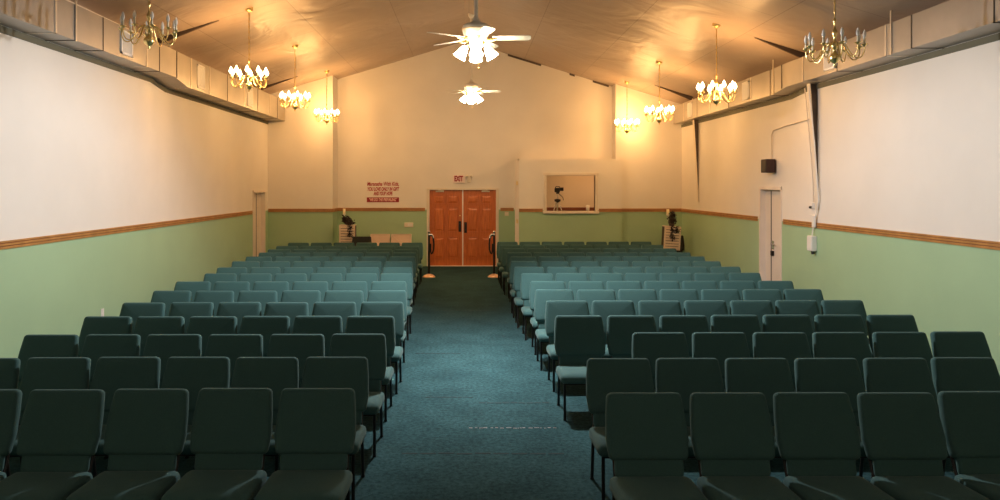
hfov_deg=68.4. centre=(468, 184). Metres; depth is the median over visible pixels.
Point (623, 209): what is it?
trim
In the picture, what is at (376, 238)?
leaning board
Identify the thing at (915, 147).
wall
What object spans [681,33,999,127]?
trim
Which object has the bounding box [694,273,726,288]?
padded chair
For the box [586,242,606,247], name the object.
padded chair
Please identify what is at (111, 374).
padded chair
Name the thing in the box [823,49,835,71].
air register
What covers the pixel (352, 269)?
padded chair
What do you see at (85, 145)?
wall
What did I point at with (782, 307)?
padded chair
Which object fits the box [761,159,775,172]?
wall speaker
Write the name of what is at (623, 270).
padded chair
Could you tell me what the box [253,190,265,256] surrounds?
door
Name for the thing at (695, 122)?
steel column
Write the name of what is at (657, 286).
padded chair
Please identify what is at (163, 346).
padded chair
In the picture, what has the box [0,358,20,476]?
padded chair
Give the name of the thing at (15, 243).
trim
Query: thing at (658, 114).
chandelier
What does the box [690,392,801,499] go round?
padded chair
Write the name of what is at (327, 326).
padded chair
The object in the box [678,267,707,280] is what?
padded chair
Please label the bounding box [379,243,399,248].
padded chair
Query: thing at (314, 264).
padded chair
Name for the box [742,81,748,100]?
air register
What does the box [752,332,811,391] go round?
padded chair
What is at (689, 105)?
air register
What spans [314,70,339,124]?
chandelier
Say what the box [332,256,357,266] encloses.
padded chair
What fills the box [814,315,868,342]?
padded chair
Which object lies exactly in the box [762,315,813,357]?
padded chair
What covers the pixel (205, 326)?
padded chair
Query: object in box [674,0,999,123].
air duct
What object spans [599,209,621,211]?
trim
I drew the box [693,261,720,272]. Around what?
padded chair
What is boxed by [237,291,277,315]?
padded chair
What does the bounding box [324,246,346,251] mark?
padded chair
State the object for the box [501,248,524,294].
padded chair
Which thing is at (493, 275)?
stanchion
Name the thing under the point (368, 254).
padded chair
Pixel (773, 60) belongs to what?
hanger
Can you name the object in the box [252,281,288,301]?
padded chair
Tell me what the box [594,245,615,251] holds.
padded chair
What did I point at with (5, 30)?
trim
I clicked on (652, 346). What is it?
padded chair
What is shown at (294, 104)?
chandelier
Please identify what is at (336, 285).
padded chair
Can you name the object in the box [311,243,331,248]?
padded chair
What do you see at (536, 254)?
padded chair
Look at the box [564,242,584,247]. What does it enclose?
padded chair
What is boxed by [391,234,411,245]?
leaning board
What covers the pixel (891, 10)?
hanger
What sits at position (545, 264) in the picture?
padded chair
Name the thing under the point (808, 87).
cable
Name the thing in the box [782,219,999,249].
trim
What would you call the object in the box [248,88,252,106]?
air register
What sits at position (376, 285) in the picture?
padded chair
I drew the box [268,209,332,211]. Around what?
trim
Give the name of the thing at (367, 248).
padded chair
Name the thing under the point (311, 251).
padded chair
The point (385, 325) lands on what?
padded chair
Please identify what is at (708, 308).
padded chair
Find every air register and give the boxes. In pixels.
[120,30,132,57]
[197,64,204,89]
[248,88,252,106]
[687,102,691,117]
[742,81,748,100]
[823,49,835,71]
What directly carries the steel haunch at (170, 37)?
attached to the ceiling
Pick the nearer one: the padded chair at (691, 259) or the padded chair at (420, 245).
the padded chair at (691, 259)
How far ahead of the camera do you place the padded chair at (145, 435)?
4.61 m
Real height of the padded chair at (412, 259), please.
0.883 m
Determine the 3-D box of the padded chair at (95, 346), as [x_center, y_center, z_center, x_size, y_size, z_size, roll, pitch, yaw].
[-3.140,1.759,6.202,0.514,0.883,0.638,0,0,0]
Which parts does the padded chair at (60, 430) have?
seat, panel, backrest, frame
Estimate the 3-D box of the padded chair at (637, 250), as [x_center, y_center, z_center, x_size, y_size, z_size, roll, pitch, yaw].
[3.548,1.759,15.005,0.514,0.883,0.638,0,0,0]
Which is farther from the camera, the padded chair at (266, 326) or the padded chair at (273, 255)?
the padded chair at (273, 255)
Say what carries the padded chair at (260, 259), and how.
on the floor at (467, 312)
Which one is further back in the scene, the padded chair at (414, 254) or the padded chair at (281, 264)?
the padded chair at (414, 254)
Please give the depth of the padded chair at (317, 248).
15.87 m
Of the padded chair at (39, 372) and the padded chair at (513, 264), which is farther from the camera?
the padded chair at (513, 264)
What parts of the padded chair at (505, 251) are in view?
seat, backrest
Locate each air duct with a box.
[0,0,284,120]
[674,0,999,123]
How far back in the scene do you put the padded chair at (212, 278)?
10.91 m
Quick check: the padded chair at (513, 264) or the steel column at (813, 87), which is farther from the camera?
the padded chair at (513, 264)
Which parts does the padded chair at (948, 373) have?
leg, backrest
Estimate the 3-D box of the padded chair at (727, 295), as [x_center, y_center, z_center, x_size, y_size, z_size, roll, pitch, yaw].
[3.173,1.759,9.010,0.514,0.883,0.638,0,0,0]
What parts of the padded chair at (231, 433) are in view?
seat, panel, backrest, frame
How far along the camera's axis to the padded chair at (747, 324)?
7.41 m
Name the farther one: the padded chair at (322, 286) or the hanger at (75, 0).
the padded chair at (322, 286)
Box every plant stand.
[339,224,356,242]
[661,225,680,249]
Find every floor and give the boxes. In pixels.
[1,266,958,499]
[469,427,550,428]
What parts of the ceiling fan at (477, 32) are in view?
blade, blade, lamp shade, lamp shade, lamp shade, blade, lamp shade, blade, blade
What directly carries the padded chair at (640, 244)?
on the floor at (467, 312)
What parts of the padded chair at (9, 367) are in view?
leg, backrest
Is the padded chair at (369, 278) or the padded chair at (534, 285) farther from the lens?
the padded chair at (369, 278)
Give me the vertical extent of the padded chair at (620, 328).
0.883 m
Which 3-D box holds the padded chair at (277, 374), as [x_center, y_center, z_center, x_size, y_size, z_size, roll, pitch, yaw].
[-1.545,1.759,5.346,0.514,0.883,0.638,0,0,0]
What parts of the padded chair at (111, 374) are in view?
leg, seat, panel, backrest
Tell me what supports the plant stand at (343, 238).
on the floor at (467, 312)
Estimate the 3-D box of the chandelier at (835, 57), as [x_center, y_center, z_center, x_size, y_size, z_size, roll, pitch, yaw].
[3.970,-1.974,7.980,0.642,1.388,0.613,0,0,-6]
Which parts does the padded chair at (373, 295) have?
backrest, seat, leg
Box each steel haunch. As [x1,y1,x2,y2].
[157,20,218,43]
[261,76,297,89]
[655,85,692,99]
[754,37,808,57]
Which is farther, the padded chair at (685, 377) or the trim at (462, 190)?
the trim at (462, 190)
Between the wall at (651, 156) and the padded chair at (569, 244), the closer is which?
the padded chair at (569, 244)
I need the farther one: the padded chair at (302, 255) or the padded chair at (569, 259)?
the padded chair at (302, 255)
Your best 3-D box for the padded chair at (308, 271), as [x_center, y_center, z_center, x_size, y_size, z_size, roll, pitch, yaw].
[-2.733,1.759,11.489,0.514,0.883,0.638,0,0,0]
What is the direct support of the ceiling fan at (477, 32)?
hanging from the ceiling
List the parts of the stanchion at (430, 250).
post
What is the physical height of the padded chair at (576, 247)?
0.883 m
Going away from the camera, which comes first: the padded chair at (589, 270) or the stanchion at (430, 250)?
the padded chair at (589, 270)
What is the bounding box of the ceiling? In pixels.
[70,0,948,103]
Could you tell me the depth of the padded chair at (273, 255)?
14.31 m
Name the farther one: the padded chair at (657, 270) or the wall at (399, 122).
the wall at (399, 122)
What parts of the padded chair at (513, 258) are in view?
backrest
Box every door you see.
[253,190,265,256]
[430,190,461,264]
[463,190,495,264]
[758,187,781,280]
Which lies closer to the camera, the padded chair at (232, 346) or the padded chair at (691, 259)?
the padded chair at (232, 346)
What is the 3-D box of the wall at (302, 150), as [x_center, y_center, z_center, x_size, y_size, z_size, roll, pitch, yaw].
[-4.435,-0.356,19.550,1.750,5.112,0.700,0,0,0]
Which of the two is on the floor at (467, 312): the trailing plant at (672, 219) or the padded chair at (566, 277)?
the padded chair at (566, 277)
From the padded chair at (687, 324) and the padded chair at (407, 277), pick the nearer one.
the padded chair at (687, 324)
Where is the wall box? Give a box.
[807,235,816,253]
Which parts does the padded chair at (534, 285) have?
leg, seat, leg, backrest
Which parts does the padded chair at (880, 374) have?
backrest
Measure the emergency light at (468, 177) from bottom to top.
0.213 m
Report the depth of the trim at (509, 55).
19.87 m
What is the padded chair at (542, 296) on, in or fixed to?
on the floor at (467, 312)
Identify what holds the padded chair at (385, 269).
on the floor at (467, 312)
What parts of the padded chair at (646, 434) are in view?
backrest, panel, seat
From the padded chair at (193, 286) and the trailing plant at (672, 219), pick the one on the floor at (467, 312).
the padded chair at (193, 286)
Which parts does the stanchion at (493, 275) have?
post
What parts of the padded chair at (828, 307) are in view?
backrest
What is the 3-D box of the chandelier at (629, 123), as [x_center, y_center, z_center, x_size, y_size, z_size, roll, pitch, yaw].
[4.020,-1.966,18.700,0.612,1.373,0.642,0,0,25]
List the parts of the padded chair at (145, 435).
seat, panel, backrest, frame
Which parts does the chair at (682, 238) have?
backrest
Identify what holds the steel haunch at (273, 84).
attached to the ceiling
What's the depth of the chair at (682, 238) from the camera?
19.14 m
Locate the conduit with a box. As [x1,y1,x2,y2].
[771,118,808,158]
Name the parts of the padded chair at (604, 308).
seat, backrest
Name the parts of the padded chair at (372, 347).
backrest, seat, leg, panel, leg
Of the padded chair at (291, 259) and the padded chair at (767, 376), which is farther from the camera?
the padded chair at (291, 259)
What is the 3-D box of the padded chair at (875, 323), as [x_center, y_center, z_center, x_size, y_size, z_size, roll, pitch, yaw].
[4.284,1.759,7.187,0.514,0.883,0.638,0,0,0]
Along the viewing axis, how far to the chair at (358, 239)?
18.77 m
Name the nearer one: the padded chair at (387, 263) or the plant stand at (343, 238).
the padded chair at (387, 263)
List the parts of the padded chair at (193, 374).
seat, panel, backrest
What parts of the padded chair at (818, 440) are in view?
frame, backrest, panel, seat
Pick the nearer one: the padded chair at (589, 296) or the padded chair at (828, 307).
the padded chair at (828, 307)
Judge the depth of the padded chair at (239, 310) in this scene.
8.22 m
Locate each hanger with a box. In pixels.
[75,0,76,40]
[773,60,773,94]
[890,10,891,54]
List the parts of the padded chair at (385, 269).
backrest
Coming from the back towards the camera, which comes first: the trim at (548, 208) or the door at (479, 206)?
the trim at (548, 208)
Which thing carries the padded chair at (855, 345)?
on the floor at (467, 312)
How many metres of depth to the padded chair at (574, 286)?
10.03 m
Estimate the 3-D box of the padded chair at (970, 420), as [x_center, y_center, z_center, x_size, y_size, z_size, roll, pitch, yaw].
[3.241,1.759,4.412,0.514,0.883,0.638,0,0,0]
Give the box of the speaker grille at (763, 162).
[761,160,765,171]
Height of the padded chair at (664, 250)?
0.883 m
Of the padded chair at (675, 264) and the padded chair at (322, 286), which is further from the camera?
the padded chair at (675, 264)
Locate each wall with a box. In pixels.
[0,0,267,357]
[268,76,337,249]
[338,42,611,265]
[515,160,518,244]
[519,159,621,244]
[547,176,593,206]
[612,84,681,244]
[682,32,999,374]
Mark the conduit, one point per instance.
(808, 118)
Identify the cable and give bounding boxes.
[804,88,813,201]
[808,87,818,235]
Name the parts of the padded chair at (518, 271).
leg, leg, seat, backrest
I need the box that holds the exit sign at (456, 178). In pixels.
[453,175,464,182]
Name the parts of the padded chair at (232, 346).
backrest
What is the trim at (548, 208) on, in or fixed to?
attached to the wall at (578, 191)
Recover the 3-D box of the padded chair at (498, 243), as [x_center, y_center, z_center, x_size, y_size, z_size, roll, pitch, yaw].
[0.894,1.759,16.814,0.514,0.883,0.638,0,0,0]
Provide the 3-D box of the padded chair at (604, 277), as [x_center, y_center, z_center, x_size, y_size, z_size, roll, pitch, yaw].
[2.057,1.759,10.711,0.514,0.883,0.638,0,0,0]
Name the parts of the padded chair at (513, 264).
leg, seat, backrest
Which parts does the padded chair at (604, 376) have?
leg, seat, panel, leg, backrest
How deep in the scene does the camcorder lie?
20.04 m
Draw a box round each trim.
[0,25,267,123]
[0,211,252,249]
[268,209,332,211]
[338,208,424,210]
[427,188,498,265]
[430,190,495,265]
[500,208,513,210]
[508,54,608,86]
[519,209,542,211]
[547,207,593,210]
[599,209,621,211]
[622,208,680,211]
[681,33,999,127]
[681,208,757,220]
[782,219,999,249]
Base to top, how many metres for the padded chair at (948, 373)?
0.883 m
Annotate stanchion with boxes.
[423,231,434,277]
[488,231,497,277]
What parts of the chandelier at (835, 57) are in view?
arm, arm, arm, arm, arm, arm, arm, arm, arm, arm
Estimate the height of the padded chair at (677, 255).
0.883 m
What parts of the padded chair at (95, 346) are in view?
backrest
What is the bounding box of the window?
[543,173,598,213]
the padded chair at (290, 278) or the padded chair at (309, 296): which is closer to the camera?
the padded chair at (309, 296)
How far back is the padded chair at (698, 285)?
10.07 m
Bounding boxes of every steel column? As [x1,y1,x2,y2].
[692,98,698,201]
[807,83,818,210]
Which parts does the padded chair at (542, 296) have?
leg, panel, leg, seat, backrest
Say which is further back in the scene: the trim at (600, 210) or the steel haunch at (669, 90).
the trim at (600, 210)
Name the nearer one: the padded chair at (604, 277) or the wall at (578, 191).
the padded chair at (604, 277)
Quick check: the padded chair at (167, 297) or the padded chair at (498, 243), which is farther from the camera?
the padded chair at (498, 243)
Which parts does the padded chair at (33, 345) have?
backrest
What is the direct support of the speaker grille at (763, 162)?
attached to the wall speaker
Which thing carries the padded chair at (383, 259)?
on the floor at (467, 312)
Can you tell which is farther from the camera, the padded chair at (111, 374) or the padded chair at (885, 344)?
the padded chair at (885, 344)
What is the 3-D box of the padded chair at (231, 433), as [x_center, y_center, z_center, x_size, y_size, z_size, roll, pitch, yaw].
[-1.515,1.759,4.485,0.514,0.883,0.638,0,0,0]
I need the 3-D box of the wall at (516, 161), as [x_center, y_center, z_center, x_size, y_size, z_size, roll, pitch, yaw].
[1.260,0.775,19.310,0.100,2.850,0.120,0,0,0]
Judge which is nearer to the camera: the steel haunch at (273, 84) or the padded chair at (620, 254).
the padded chair at (620, 254)
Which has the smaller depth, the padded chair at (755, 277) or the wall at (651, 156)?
the padded chair at (755, 277)
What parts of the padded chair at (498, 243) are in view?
backrest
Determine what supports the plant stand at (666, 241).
on the floor at (467, 312)
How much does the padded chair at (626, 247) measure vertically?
0.883 m
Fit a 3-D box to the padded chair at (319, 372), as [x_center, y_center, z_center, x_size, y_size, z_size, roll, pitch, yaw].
[-1.015,1.759,5.353,0.514,0.883,0.638,0,0,0]
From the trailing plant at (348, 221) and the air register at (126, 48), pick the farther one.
the trailing plant at (348, 221)
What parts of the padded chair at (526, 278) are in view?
leg, seat, panel, backrest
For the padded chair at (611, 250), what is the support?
on the floor at (467, 312)
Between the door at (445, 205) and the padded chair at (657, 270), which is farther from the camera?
the door at (445, 205)
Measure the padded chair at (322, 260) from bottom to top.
0.883 m
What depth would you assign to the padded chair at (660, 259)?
13.54 m
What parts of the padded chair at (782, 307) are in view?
backrest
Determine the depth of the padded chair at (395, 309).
8.22 m
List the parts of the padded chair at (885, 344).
backrest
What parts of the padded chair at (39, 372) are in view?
seat, backrest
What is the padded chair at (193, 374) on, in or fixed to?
on the floor at (467, 312)
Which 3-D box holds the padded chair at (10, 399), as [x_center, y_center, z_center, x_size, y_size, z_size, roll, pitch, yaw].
[-3.126,1.759,4.455,0.514,0.883,0.638,0,0,0]
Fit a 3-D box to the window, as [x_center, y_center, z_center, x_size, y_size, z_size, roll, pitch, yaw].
[2.665,0.215,19.285,1.470,1.070,0.190,0,0,0]
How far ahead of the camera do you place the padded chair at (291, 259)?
13.52 m
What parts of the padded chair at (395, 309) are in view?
backrest, leg, seat, panel, leg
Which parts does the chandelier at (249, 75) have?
arm, hanging rod, arm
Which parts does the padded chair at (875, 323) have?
backrest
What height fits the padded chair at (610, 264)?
0.883 m
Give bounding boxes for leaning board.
[370,234,389,245]
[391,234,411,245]
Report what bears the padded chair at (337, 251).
on the floor at (467, 312)
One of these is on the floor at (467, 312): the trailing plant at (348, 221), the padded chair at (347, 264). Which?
the padded chair at (347, 264)
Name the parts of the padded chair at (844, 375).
backrest, panel, leg, seat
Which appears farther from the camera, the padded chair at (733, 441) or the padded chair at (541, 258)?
the padded chair at (541, 258)
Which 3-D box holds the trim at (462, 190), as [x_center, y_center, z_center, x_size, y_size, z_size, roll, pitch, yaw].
[-0.170,1.165,19.950,1.820,2.070,0.140,0,0,0]
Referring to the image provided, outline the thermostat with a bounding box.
[404,222,412,226]
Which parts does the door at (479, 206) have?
handle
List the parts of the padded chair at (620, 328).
panel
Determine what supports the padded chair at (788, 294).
on the floor at (467, 312)
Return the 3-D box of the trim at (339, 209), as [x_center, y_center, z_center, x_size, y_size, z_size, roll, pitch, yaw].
[-2.375,0.663,19.887,2.370,0.090,0.026,0,0,0]
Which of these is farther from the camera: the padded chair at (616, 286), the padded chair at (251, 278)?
the padded chair at (251, 278)
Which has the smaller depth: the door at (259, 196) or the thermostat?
the door at (259, 196)
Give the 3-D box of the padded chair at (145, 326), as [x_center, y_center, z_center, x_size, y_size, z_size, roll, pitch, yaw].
[-3.095,1.759,7.088,0.514,0.883,0.638,0,0,0]
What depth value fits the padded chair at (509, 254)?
14.31 m
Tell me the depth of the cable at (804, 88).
12.13 m
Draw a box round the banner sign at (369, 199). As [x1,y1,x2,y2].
[367,182,398,201]
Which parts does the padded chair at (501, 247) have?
backrest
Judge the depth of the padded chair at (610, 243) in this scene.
17.09 m
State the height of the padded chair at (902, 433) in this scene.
0.883 m
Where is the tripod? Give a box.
[553,192,563,210]
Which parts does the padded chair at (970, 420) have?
frame, backrest, seat, panel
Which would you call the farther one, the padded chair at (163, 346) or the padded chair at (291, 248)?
the padded chair at (291, 248)
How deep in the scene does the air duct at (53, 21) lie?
10.50 m
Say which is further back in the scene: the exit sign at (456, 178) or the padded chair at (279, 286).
the exit sign at (456, 178)
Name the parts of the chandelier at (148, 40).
arm, arm, arm, arm, arm, arm, arm, arm, arm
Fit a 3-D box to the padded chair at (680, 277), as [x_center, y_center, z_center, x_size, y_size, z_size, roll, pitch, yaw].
[3.095,1.759,10.734,0.514,0.883,0.638,0,0,0]
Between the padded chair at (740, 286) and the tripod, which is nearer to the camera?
the padded chair at (740, 286)
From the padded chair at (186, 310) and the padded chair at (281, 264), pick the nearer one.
the padded chair at (186, 310)
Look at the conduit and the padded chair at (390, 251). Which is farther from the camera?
the padded chair at (390, 251)
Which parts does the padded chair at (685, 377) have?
panel, backrest, seat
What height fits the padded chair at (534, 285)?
0.883 m
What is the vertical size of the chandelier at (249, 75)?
1.379 m
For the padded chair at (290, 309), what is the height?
0.883 m
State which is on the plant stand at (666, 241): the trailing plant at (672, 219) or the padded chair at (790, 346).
the trailing plant at (672, 219)
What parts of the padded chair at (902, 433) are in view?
frame, backrest, panel, seat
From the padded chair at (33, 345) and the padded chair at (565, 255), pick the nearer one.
the padded chair at (33, 345)
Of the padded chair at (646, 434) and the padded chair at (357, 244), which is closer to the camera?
the padded chair at (646, 434)
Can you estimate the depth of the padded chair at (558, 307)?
8.31 m
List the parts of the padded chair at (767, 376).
backrest, panel, seat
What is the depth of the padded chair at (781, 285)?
10.07 m
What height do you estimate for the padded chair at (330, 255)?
0.883 m
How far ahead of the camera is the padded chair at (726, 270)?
11.82 m
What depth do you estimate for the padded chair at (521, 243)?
17.06 m
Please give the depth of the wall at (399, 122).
19.90 m
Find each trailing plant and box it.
[342,215,355,237]
[667,211,680,241]
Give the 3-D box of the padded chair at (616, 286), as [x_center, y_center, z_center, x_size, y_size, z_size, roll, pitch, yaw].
[2.123,1.759,9.810,0.514,0.883,0.638,0,0,0]
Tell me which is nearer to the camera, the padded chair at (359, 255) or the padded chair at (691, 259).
the padded chair at (691, 259)
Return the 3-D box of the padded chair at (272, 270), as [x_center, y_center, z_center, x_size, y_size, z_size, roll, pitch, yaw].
[-3.263,1.759,11.500,0.514,0.883,0.638,0,0,0]
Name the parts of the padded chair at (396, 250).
backrest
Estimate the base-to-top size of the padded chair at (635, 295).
0.883 m
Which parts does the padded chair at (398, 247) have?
backrest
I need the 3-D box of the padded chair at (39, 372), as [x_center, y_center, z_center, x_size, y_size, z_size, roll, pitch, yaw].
[-3.135,1.759,5.337,0.514,0.883,0.638,0,0,0]
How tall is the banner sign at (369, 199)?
0.550 m
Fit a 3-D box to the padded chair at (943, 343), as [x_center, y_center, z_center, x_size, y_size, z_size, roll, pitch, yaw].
[4.398,1.759,6.332,0.514,0.883,0.638,0,0,0]
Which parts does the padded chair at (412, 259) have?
backrest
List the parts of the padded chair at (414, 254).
backrest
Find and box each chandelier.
[118,0,178,48]
[229,7,268,91]
[279,45,310,110]
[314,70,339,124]
[614,81,639,132]
[644,61,674,124]
[696,23,736,106]
[802,0,867,66]
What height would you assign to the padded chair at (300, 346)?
0.883 m
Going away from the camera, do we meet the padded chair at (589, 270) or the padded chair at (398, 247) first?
the padded chair at (589, 270)
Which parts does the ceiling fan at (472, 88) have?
lamp shade, lamp shade, lamp shade, blade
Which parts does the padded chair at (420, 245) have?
backrest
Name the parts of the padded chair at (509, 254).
backrest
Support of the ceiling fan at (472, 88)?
hanging from the ceiling
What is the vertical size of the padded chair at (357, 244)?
0.883 m
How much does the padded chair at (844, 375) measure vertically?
0.883 m
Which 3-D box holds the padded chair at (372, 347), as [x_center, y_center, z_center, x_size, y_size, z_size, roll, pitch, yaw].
[-0.980,1.759,6.232,0.514,0.883,0.638,0,0,0]
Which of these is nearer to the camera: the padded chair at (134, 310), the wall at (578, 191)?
the padded chair at (134, 310)
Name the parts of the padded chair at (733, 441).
frame, backrest, panel, seat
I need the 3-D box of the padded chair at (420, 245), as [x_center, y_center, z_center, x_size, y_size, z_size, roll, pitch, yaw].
[-1.300,1.759,16.557,0.514,0.883,0.638,0,0,0]
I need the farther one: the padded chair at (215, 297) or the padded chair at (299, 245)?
the padded chair at (299, 245)
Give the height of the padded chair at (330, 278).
0.883 m
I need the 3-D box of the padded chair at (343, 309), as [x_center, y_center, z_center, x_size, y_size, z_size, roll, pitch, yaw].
[-1.513,1.759,8.009,0.514,0.883,0.638,0,0,0]
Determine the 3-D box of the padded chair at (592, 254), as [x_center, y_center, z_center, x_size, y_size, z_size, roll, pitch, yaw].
[2.541,1.759,14.103,0.514,0.883,0.638,0,0,0]
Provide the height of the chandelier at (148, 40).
1.379 m
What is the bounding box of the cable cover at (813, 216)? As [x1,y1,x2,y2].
[812,215,815,227]
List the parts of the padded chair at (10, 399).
panel, seat, frame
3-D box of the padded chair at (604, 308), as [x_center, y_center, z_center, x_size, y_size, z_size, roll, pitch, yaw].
[1.643,1.759,8.105,0.514,0.883,0.638,0,0,0]
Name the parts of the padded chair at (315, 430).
seat, panel, backrest, leg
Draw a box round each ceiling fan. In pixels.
[427,0,530,69]
[446,13,500,107]
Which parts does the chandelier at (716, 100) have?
hanging rod, arm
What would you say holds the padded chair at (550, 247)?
on the floor at (467, 312)
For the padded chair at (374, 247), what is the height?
0.883 m
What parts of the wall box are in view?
box lid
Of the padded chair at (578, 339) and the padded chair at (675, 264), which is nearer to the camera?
the padded chair at (578, 339)
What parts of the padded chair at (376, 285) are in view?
backrest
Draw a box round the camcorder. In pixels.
[554,186,563,191]
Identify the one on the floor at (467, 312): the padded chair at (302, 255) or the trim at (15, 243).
the padded chair at (302, 255)
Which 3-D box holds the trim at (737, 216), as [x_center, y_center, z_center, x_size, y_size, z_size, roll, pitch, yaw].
[5.636,0.663,16.930,0.026,0.090,4.940,0,0,-1]
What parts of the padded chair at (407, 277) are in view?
backrest, leg, seat, leg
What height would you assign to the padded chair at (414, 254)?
0.883 m
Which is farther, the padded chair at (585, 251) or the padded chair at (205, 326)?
the padded chair at (585, 251)
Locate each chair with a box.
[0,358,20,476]
[0,389,21,480]
[0,389,104,499]
[5,357,90,465]
[17,334,78,424]
[66,389,188,499]
[78,316,131,356]
[81,334,140,458]
[90,357,160,477]
[119,302,164,333]
[133,316,184,356]
[143,334,201,388]
[151,291,191,315]
[161,357,229,455]
[161,388,272,499]
[168,302,213,333]
[174,281,210,301]
[185,334,262,457]
[186,316,236,356]
[194,291,233,315]
[203,273,236,290]
[213,281,249,301]
[216,267,246,281]
[216,302,260,333]
[231,261,259,272]
[231,357,298,470]
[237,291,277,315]
[238,273,271,290]
[239,316,289,356]
[245,257,271,266]
[250,267,280,280]
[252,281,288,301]
[254,388,355,499]
[258,253,282,260]
[261,261,289,272]
[264,302,308,333]
[267,249,290,255]
[267,334,324,387]
[274,256,300,266]
[274,273,306,289]
[276,246,297,252]
[281,290,320,315]
[283,267,312,280]
[285,253,309,260]
[288,243,308,248]
[292,261,320,272]
[292,281,327,301]
[292,316,342,356]
[293,249,316,256]
[300,246,322,251]
[301,357,368,499]
[303,256,328,266]
[309,273,342,289]
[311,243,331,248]
[312,252,336,260]
[312,302,356,333]
[316,267,346,280]
[318,249,341,255]
[323,261,350,272]
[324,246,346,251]
[324,290,363,315]
[329,334,386,456]
[331,281,367,301]
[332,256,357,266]
[333,243,354,248]
[339,252,363,260]
[344,249,366,256]
[345,273,377,291]
[345,316,394,421]
[349,246,370,251]
[349,267,379,280]
[352,236,371,245]
[354,261,381,274]
[356,243,376,248]
[360,256,386,271]
[360,302,403,393]
[365,252,389,260]
[367,290,406,362]
[369,249,392,256]
[371,281,406,346]
[373,246,394,252]
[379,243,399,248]
[380,273,412,339]
[382,267,412,322]
[384,261,412,312]
[389,256,415,308]
[392,252,417,297]
[394,249,417,295]
[397,246,419,286]
[402,243,422,283]
[497,242,517,282]
[499,245,520,288]
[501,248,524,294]
[506,252,531,301]
[509,256,535,289]
[509,261,537,317]
[513,267,543,327]
[519,242,539,247]
[520,273,553,339]
[523,245,544,251]
[527,248,550,255]
[529,281,565,354]
[533,252,557,261]
[534,289,573,370]
[538,256,563,266]
[540,261,568,272]
[542,242,561,247]
[545,300,588,391]
[547,245,567,251]
[547,267,576,280]
[552,248,575,255]
[554,315,605,420]
[555,273,588,288]
[560,252,584,260]
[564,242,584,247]
[566,256,592,266]
[568,281,603,299]
[570,245,591,251]
[571,261,598,272]
[576,290,615,314]
[578,248,600,255]
[579,267,609,280]
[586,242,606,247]
[586,358,653,499]
[587,252,610,260]
[590,273,622,289]
[591,300,635,357]
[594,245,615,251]
[594,256,620,266]
[601,261,629,272]
[603,248,625,255]
[605,392,707,499]
[606,281,641,299]
[607,315,656,357]
[608,242,628,247]
[612,267,642,280]
[613,252,637,260]
[618,245,639,251]
[618,289,656,314]
[622,256,648,266]
[625,273,657,288]
[628,248,650,255]
[631,242,651,247]
[632,261,659,272]
[632,332,689,391]
[638,300,681,331]
[640,252,663,260]
[641,245,662,251]
[644,281,679,299]
[645,267,674,280]
[650,256,676,266]
[653,248,676,255]
[655,358,724,457]
[659,273,692,288]
[659,289,698,314]
[659,315,709,357]
[662,261,690,272]
[666,252,690,260]
[676,235,683,251]
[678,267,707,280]
[679,256,704,266]
[682,281,717,299]
[684,300,728,331]
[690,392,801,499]
[692,332,749,391]
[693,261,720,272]
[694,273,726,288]
[701,289,740,314]
[711,267,740,280]
[711,315,760,357]
[720,281,755,299]
[725,358,794,457]
[728,273,761,288]
[730,300,774,331]
[742,289,782,314]
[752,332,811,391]
[758,281,793,299]
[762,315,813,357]
[773,392,895,499]
[775,300,819,357]
[783,289,823,314]
[794,358,866,476]
[812,332,871,391]
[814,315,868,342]
[821,300,873,357]
[857,392,989,499]
[863,358,949,477]
[866,315,932,379]
[872,332,938,411]
[930,331,991,357]
[930,357,999,473]
[937,391,999,499]
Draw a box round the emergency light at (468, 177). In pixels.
[466,175,471,181]
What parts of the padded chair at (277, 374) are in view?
backrest, seat, panel, leg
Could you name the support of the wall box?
attached to the wall at (915, 147)
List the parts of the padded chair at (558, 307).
leg, panel, seat, leg, backrest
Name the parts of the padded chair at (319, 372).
backrest, leg, seat, panel, leg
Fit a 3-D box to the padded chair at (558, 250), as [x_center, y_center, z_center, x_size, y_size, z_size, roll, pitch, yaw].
[1.975,1.759,15.003,0.514,0.883,0.638,0,0,0]
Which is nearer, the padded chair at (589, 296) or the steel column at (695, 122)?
the padded chair at (589, 296)
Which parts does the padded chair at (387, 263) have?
backrest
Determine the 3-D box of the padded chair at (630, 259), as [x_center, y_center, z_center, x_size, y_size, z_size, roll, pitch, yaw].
[3.074,1.759,13.300,0.514,0.883,0.638,0,0,0]
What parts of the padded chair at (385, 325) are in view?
backrest, leg, seat, panel, leg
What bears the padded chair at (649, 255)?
on the floor at (467, 312)
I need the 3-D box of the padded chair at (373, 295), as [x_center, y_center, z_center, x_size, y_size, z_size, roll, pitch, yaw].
[-1.023,1.759,8.920,0.514,0.883,0.638,0,0,0]
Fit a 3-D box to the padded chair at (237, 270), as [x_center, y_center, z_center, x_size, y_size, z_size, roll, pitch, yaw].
[-3.793,1.759,11.488,0.514,0.883,0.638,0,0,0]
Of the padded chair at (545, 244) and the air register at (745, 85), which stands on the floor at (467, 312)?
the padded chair at (545, 244)
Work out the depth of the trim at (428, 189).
19.88 m
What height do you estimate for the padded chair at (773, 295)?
0.883 m
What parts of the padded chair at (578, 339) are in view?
leg, leg, seat, backrest, panel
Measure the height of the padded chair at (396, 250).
0.883 m
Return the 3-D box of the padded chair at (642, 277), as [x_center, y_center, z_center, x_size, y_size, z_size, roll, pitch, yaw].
[2.576,1.759,10.729,0.514,0.883,0.638,0,0,0]
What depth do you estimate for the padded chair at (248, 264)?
12.66 m
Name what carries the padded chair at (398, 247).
on the floor at (467, 312)
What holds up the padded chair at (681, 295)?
on the floor at (467, 312)
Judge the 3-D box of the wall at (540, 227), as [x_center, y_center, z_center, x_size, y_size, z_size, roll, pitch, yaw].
[2.655,0.760,19.310,2.690,2.880,0.120,0,0,0]

